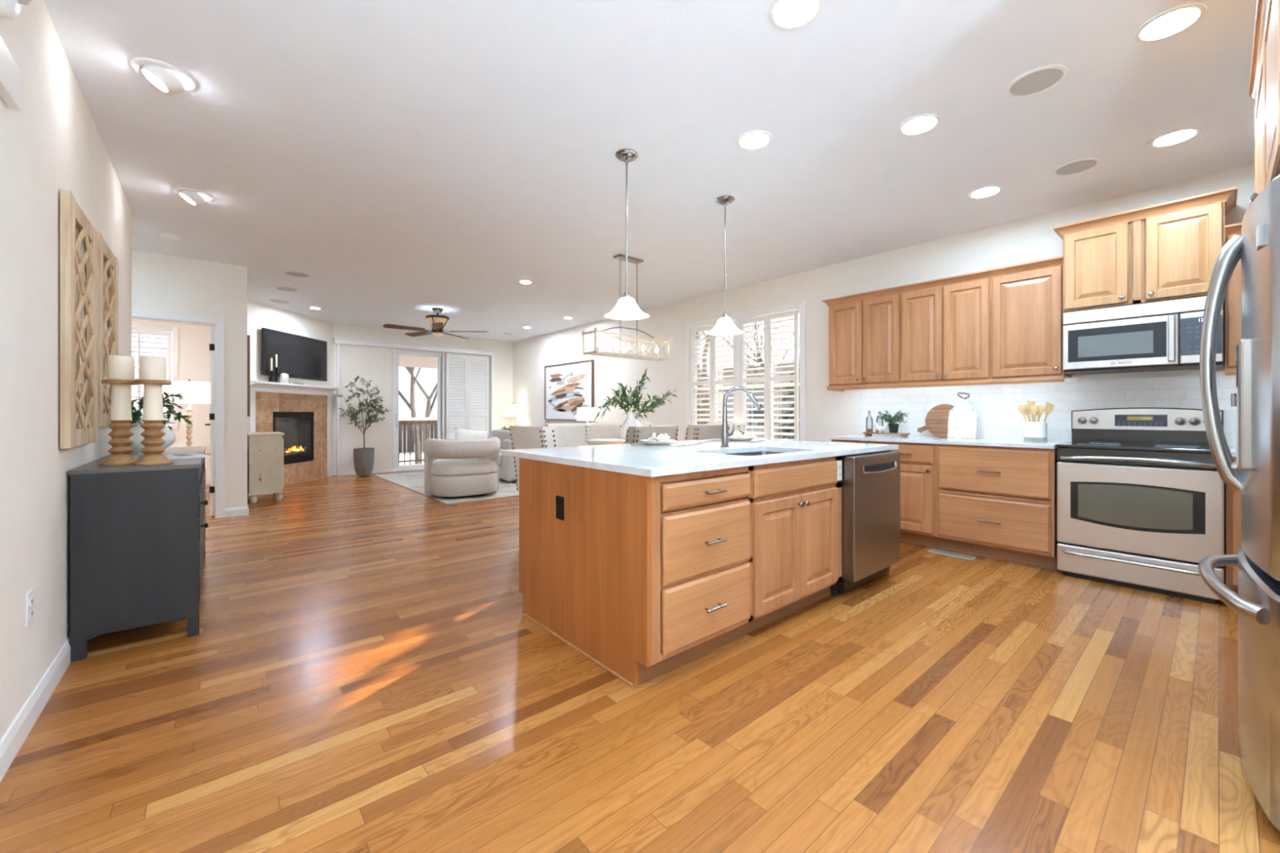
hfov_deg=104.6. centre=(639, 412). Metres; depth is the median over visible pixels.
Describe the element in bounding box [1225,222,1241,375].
upper cabinet
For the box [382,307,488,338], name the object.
ceiling fan
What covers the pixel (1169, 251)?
upper cabinet
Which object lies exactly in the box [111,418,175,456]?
round vase
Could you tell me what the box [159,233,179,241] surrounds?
smoke detector
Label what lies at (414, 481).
area rug
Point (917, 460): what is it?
base cabinet
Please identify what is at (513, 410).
table lamp
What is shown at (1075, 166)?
speaker grille
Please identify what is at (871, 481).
dishwasher
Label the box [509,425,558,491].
dining chair
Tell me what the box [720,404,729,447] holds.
faucet
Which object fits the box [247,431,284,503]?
cabinet
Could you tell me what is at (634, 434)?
dining chair
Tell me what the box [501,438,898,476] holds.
countertop
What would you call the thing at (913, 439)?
countertop
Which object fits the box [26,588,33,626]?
wall outlet
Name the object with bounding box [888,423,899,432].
pot
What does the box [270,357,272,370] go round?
taper candle
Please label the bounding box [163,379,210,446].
table lamp
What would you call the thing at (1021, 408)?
wooden utensil
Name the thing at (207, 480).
baseboard
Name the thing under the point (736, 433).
napkin
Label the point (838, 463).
wall outlet
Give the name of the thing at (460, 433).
throw pillow
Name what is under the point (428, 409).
bare tree
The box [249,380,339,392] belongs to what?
mantel shelf
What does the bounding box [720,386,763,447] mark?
kitchen faucet
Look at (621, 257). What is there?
linear chandelier
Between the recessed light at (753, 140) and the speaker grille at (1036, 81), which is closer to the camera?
the speaker grille at (1036, 81)
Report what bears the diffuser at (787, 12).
attached to the recessed light at (786, 15)
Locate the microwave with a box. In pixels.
[1062,296,1222,374]
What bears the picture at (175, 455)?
on the open magazine
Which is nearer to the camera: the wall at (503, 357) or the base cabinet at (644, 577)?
the base cabinet at (644, 577)
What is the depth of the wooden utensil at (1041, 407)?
3.91 m
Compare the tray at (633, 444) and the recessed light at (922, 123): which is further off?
the tray at (633, 444)
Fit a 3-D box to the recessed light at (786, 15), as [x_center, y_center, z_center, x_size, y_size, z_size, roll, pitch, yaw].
[0.627,-1.626,1.997,0.208,0.008,0.208,0,0,-41]
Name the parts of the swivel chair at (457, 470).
arm panel, seat, arm panel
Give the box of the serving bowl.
[584,438,625,445]
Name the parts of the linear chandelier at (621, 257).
chain, frame, ceiling plate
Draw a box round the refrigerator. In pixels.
[1198,174,1279,831]
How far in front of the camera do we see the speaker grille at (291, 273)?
5.78 m
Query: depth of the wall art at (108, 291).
2.90 m
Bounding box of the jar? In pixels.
[279,373,288,382]
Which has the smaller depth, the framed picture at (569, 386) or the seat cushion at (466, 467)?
the seat cushion at (466, 467)
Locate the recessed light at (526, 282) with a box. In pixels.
[519,280,532,284]
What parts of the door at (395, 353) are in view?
handle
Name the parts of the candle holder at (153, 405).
plate, stem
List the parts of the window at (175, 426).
frame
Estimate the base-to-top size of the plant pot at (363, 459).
0.500 m
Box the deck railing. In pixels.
[398,417,437,465]
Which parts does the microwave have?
door glass, door, door handle, control panel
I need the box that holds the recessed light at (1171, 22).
[1133,2,1206,42]
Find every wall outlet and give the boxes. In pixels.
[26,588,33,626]
[555,495,564,520]
[836,460,841,480]
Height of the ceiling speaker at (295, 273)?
0.009 m
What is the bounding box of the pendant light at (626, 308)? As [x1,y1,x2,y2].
[603,148,649,320]
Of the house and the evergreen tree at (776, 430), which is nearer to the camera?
the evergreen tree at (776, 430)
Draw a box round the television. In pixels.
[261,327,327,381]
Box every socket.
[30,595,33,606]
[30,608,33,617]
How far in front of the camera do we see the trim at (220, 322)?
5.36 m
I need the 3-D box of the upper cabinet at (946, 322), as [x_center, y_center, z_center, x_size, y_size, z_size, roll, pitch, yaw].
[2.757,-0.703,4.421,0.368,0.935,0.706,0,0,-41]
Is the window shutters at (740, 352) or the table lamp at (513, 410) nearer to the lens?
the window shutters at (740, 352)
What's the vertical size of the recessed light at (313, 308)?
0.008 m
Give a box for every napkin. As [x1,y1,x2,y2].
[646,432,670,441]
[730,429,755,437]
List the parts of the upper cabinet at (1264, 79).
knob, crown moulding, door, door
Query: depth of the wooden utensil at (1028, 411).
3.94 m
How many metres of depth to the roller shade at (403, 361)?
16.12 m
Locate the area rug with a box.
[374,471,519,504]
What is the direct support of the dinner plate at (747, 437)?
on the placemat at (719, 440)
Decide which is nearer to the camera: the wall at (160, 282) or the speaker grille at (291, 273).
the wall at (160, 282)
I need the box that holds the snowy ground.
[399,451,433,464]
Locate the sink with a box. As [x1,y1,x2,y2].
[725,451,786,455]
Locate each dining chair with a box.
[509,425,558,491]
[542,422,591,447]
[582,422,622,439]
[622,422,653,426]
[624,425,678,444]
[684,424,729,440]
[706,422,745,435]
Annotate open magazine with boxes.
[134,453,214,459]
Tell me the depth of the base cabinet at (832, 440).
4.63 m
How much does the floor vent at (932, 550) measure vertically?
0.006 m
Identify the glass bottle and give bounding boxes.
[866,409,872,432]
[875,411,883,432]
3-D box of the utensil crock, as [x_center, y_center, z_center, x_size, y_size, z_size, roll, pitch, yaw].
[3.132,0.149,3.923,0.146,0.153,0.146,0,0,-41]
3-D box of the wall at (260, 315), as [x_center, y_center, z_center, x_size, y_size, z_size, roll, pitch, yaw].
[-5.667,-0.245,8.002,0.120,2.770,2.062,0,0,1]
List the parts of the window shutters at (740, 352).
pane, shutter panel, shutter panel, shutter panel, shutter panel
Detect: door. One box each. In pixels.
[204,327,214,515]
[391,348,444,470]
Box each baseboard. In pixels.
[0,636,70,782]
[204,477,210,484]
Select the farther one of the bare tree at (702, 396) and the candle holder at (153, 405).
the bare tree at (702, 396)
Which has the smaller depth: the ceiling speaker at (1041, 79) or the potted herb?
the ceiling speaker at (1041, 79)
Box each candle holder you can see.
[98,379,139,465]
[131,379,173,465]
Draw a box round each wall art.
[59,189,97,448]
[97,231,118,427]
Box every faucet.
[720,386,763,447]
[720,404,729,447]
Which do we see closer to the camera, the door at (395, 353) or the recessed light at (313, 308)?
the recessed light at (313, 308)
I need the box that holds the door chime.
[0,35,20,111]
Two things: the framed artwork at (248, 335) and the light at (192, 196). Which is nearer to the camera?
the light at (192, 196)
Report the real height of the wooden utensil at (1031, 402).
0.291 m
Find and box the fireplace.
[247,380,339,485]
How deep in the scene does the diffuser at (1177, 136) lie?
2.92 m
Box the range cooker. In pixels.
[1056,407,1223,604]
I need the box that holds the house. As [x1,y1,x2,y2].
[697,362,799,439]
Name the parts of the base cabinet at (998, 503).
handle, handle, drawer, drawer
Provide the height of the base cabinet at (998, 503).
0.882 m
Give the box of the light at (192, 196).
[172,187,213,204]
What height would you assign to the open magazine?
0.013 m
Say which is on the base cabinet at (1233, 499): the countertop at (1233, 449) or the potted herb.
the countertop at (1233, 449)
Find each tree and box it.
[333,375,388,448]
[398,367,421,463]
[404,366,437,462]
[697,330,709,424]
[697,379,702,424]
[720,316,794,438]
[773,337,799,439]
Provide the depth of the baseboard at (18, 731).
1.79 m
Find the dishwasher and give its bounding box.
[830,450,900,595]
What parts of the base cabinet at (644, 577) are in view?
shoe moulding, panel, drawer, drawer, drawer, handle, handle, handle, frame, door, drawer, knob, knob, door, panel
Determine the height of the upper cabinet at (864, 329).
0.935 m
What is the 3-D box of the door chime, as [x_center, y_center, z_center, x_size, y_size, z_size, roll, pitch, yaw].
[-1.973,-1.067,1.527,0.027,0.135,0.285,0,0,-41]
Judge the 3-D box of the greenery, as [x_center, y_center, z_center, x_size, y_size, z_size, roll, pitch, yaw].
[-3.023,0.011,3.081,0.358,0.290,0.413,0,0,-41]
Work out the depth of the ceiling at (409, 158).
2.81 m
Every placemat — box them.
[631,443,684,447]
[716,439,764,442]
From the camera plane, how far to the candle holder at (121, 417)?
2.51 m
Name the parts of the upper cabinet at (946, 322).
door, crown moulding, light rail, door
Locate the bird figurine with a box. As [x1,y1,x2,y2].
[874,422,888,432]
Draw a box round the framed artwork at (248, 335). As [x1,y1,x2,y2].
[247,334,249,416]
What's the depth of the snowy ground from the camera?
34.90 m
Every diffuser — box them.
[740,133,768,148]
[774,0,817,26]
[902,116,936,133]
[971,187,999,197]
[1141,8,1198,39]
[1154,129,1195,145]
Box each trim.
[131,310,224,518]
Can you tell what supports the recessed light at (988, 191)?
in the ceiling at (409, 158)
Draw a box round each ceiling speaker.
[268,299,290,303]
[274,286,298,291]
[284,271,311,277]
[1005,64,1067,97]
[1052,157,1100,176]
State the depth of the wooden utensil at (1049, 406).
3.85 m
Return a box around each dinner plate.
[640,439,675,444]
[728,435,756,440]
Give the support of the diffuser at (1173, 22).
attached to the recessed light at (1171, 22)
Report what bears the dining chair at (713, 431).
on the floor
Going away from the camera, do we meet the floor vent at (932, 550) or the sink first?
the sink
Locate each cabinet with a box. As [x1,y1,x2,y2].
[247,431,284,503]
[519,449,890,687]
[822,286,901,391]
[831,439,878,444]
[878,441,939,548]
[898,269,991,387]
[936,444,1058,570]
[989,255,1071,384]
[1053,186,1237,312]
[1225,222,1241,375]
[1225,456,1241,594]
[1248,0,1279,204]
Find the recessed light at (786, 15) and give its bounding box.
[768,0,822,30]
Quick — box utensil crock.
[1023,422,1047,441]
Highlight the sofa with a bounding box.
[487,429,516,483]
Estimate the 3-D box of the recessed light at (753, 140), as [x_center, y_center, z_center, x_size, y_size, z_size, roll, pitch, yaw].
[0.683,-1.626,2.957,0.208,0.008,0.208,0,0,-41]
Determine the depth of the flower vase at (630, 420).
5.22 m
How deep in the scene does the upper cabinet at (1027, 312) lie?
3.87 m
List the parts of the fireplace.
firebox frame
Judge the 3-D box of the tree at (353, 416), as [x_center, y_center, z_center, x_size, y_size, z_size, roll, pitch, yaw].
[-4.989,0.015,8.914,0.878,1.361,0.520,0,0,-41]
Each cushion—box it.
[430,457,497,476]
[487,450,502,463]
[492,429,511,448]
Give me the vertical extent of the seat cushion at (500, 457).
0.145 m
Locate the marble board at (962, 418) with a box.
[947,392,977,439]
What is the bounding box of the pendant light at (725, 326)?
[706,195,744,335]
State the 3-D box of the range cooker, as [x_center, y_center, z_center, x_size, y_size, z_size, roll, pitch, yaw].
[3.398,0.550,3.381,0.710,1.180,0.762,0,0,-41]
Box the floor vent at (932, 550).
[927,548,976,559]
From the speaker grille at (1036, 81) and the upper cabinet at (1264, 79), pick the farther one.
the speaker grille at (1036, 81)
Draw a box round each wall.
[0,0,131,740]
[131,249,247,517]
[131,320,213,478]
[247,299,333,475]
[333,324,512,470]
[512,163,1254,582]
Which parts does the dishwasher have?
toe panel, pocket handle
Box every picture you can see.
[174,453,192,456]
[544,359,594,421]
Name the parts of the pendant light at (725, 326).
rod, lamp shade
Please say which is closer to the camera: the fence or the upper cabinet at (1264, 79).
the upper cabinet at (1264, 79)
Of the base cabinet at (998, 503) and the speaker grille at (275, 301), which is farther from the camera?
the speaker grille at (275, 301)
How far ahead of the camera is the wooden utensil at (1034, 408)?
3.88 m
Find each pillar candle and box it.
[106,355,134,380]
[139,355,166,380]
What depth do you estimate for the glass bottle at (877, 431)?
4.91 m
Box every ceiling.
[43,0,1257,342]
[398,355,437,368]
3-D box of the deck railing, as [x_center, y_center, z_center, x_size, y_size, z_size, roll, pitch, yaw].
[-5.313,0.685,11.904,5.400,1.150,0.120,0,0,-41]
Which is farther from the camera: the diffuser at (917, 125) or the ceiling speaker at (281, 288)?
the ceiling speaker at (281, 288)
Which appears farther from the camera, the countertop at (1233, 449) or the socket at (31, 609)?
the countertop at (1233, 449)
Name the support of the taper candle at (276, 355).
in the candlestick at (276, 368)
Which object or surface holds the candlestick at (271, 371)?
on the fireplace
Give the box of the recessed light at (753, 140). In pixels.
[736,129,772,150]
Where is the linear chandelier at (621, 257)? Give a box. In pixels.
[581,253,671,361]
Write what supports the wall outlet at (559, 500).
attached to the base cabinet at (644, 577)
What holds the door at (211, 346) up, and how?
in the wall at (160, 282)
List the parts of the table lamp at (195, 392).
lamp shade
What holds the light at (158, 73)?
attached to the ceiling at (409, 158)
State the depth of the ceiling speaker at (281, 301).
7.22 m
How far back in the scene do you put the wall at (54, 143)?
1.89 m
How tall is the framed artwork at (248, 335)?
0.930 m
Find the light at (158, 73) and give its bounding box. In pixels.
[130,57,196,93]
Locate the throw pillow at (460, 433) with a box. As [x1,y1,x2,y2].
[454,427,488,458]
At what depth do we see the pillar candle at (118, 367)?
2.50 m
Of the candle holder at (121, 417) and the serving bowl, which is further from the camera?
the serving bowl
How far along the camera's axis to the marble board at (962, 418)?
4.38 m
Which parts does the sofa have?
frame, armrest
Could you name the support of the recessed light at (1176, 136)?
in the ceiling at (409, 158)
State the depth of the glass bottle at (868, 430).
4.92 m
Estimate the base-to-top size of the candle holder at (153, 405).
0.429 m
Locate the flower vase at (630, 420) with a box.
[619,412,642,444]
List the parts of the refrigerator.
door handle, door handle, drawer handle, spout, door, freezer drawer, door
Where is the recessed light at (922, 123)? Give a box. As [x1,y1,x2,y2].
[898,113,940,135]
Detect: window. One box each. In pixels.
[131,323,178,430]
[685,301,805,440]
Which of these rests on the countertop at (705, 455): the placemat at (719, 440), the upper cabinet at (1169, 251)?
the placemat at (719, 440)
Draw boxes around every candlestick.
[268,370,274,382]
[274,367,279,382]
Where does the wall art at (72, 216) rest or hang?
attached to the wall at (54, 143)
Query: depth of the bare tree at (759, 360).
21.53 m
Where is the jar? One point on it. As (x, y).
(283, 378)
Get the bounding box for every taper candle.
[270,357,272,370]
[275,353,277,367]
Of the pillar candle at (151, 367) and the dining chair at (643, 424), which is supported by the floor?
the dining chair at (643, 424)
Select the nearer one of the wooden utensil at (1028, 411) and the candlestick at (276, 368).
the wooden utensil at (1028, 411)
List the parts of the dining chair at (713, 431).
nailhead trim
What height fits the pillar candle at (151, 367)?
0.130 m
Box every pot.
[353,448,374,476]
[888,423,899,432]
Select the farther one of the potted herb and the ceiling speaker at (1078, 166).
the potted herb
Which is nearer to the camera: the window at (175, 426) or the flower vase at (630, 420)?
the flower vase at (630, 420)
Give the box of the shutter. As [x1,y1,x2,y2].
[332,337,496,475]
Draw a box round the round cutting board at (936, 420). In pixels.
[917,404,954,437]
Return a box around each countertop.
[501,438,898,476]
[827,434,1068,448]
[1228,446,1236,457]
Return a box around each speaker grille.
[270,300,288,303]
[285,271,308,276]
[1009,68,1062,95]
[1055,160,1097,174]
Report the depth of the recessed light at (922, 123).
2.79 m
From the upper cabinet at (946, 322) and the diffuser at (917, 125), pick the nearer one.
the diffuser at (917, 125)
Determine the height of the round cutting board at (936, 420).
0.308 m
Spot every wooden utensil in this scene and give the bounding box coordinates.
[1017,404,1027,422]
[1025,404,1031,422]
[1026,400,1035,422]
[1031,404,1039,422]
[1037,404,1044,422]
[1043,401,1054,422]
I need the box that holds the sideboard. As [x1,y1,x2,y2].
[68,446,208,662]
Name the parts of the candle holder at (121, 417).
plate, stem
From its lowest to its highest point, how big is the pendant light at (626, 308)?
1.019 m
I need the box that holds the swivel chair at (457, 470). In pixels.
[424,436,500,497]
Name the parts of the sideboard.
leg, leg, drawer, drawer, drawer, drawer, drawer, rail, drawer, drawer, drawer, drawer, knob, knob, drawer, drawer, drawer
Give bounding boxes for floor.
[0,469,1279,852]
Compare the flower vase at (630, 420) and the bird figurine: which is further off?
the flower vase at (630, 420)
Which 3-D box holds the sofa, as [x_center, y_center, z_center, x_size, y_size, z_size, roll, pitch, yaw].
[-2.413,0.728,8.976,1.000,0.800,2.120,0,0,-41]
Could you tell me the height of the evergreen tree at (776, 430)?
4.551 m
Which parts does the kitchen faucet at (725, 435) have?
lever, spout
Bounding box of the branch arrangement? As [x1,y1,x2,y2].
[591,368,678,422]
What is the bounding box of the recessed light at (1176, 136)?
[1149,127,1200,147]
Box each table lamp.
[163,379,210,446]
[504,403,521,426]
[576,405,597,422]
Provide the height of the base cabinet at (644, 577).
0.884 m
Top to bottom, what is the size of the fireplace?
1.600 m
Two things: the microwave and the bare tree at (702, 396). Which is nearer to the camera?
the microwave
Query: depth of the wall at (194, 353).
7.82 m
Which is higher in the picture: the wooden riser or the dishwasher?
the wooden riser
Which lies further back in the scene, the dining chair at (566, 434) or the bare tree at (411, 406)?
the bare tree at (411, 406)
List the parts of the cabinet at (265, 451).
door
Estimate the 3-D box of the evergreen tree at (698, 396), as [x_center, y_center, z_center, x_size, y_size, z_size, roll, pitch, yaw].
[2.096,-0.265,20.649,3.334,5.204,3.225,0,0,37]
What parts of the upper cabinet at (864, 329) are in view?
door, crown moulding, light rail, door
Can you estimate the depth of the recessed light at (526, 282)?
6.14 m
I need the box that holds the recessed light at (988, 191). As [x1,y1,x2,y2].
[968,185,1002,198]
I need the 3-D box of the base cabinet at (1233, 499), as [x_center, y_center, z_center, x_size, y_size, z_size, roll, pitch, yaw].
[3.941,0.698,2.808,0.661,0.882,0.800,0,0,-41]
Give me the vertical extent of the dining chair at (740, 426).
1.020 m
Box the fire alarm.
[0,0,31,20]
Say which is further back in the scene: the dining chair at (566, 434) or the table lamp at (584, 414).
the table lamp at (584, 414)
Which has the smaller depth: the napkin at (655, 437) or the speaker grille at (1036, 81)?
the speaker grille at (1036, 81)
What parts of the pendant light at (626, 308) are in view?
lamp shade, rod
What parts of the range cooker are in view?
knob, knob, drawer handle, vent trim, oven handle, oven glass, kick plate, storage drawer, oven door, display panel, console panel, knob, knob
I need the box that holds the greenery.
[111,391,192,431]
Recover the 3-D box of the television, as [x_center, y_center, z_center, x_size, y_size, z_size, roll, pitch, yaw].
[-5.567,-0.910,8.020,0.077,0.700,1.440,0,0,1]
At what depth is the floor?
1.81 m
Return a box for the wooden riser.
[862,431,910,436]
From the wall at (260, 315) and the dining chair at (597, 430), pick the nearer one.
the dining chair at (597, 430)
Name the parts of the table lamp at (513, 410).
lamp shade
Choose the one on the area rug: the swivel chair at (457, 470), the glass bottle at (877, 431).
the swivel chair at (457, 470)
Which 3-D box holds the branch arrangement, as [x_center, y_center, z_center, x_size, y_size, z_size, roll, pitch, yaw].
[-0.064,-0.193,5.286,0.940,0.594,0.337,0,0,-5]
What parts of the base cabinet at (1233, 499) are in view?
door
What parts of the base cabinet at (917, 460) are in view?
drawer, door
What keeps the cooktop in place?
in the range cooker
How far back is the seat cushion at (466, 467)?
6.54 m
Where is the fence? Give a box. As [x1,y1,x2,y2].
[399,424,436,453]
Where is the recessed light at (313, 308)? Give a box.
[309,306,320,309]
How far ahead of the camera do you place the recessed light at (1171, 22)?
2.06 m
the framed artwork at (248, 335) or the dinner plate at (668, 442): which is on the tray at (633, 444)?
the dinner plate at (668, 442)
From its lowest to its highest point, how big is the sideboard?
0.878 m
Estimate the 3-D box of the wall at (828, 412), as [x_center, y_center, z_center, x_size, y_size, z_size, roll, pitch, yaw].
[0.863,-0.245,7.008,0.128,2.770,11.470,0,0,-41]
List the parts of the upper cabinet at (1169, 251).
door, knob, crown moulding, knob, door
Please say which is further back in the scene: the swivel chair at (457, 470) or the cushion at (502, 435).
the cushion at (502, 435)
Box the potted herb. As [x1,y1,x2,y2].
[875,410,907,432]
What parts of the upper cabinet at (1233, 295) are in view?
light rail, frame, crown moulding, door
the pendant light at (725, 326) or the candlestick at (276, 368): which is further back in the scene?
the candlestick at (276, 368)
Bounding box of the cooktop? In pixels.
[1056,441,1211,453]
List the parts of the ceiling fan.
blade, blade, uplight glass, shade frame, bowl glass, blade, blade, blade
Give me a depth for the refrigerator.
1.41 m

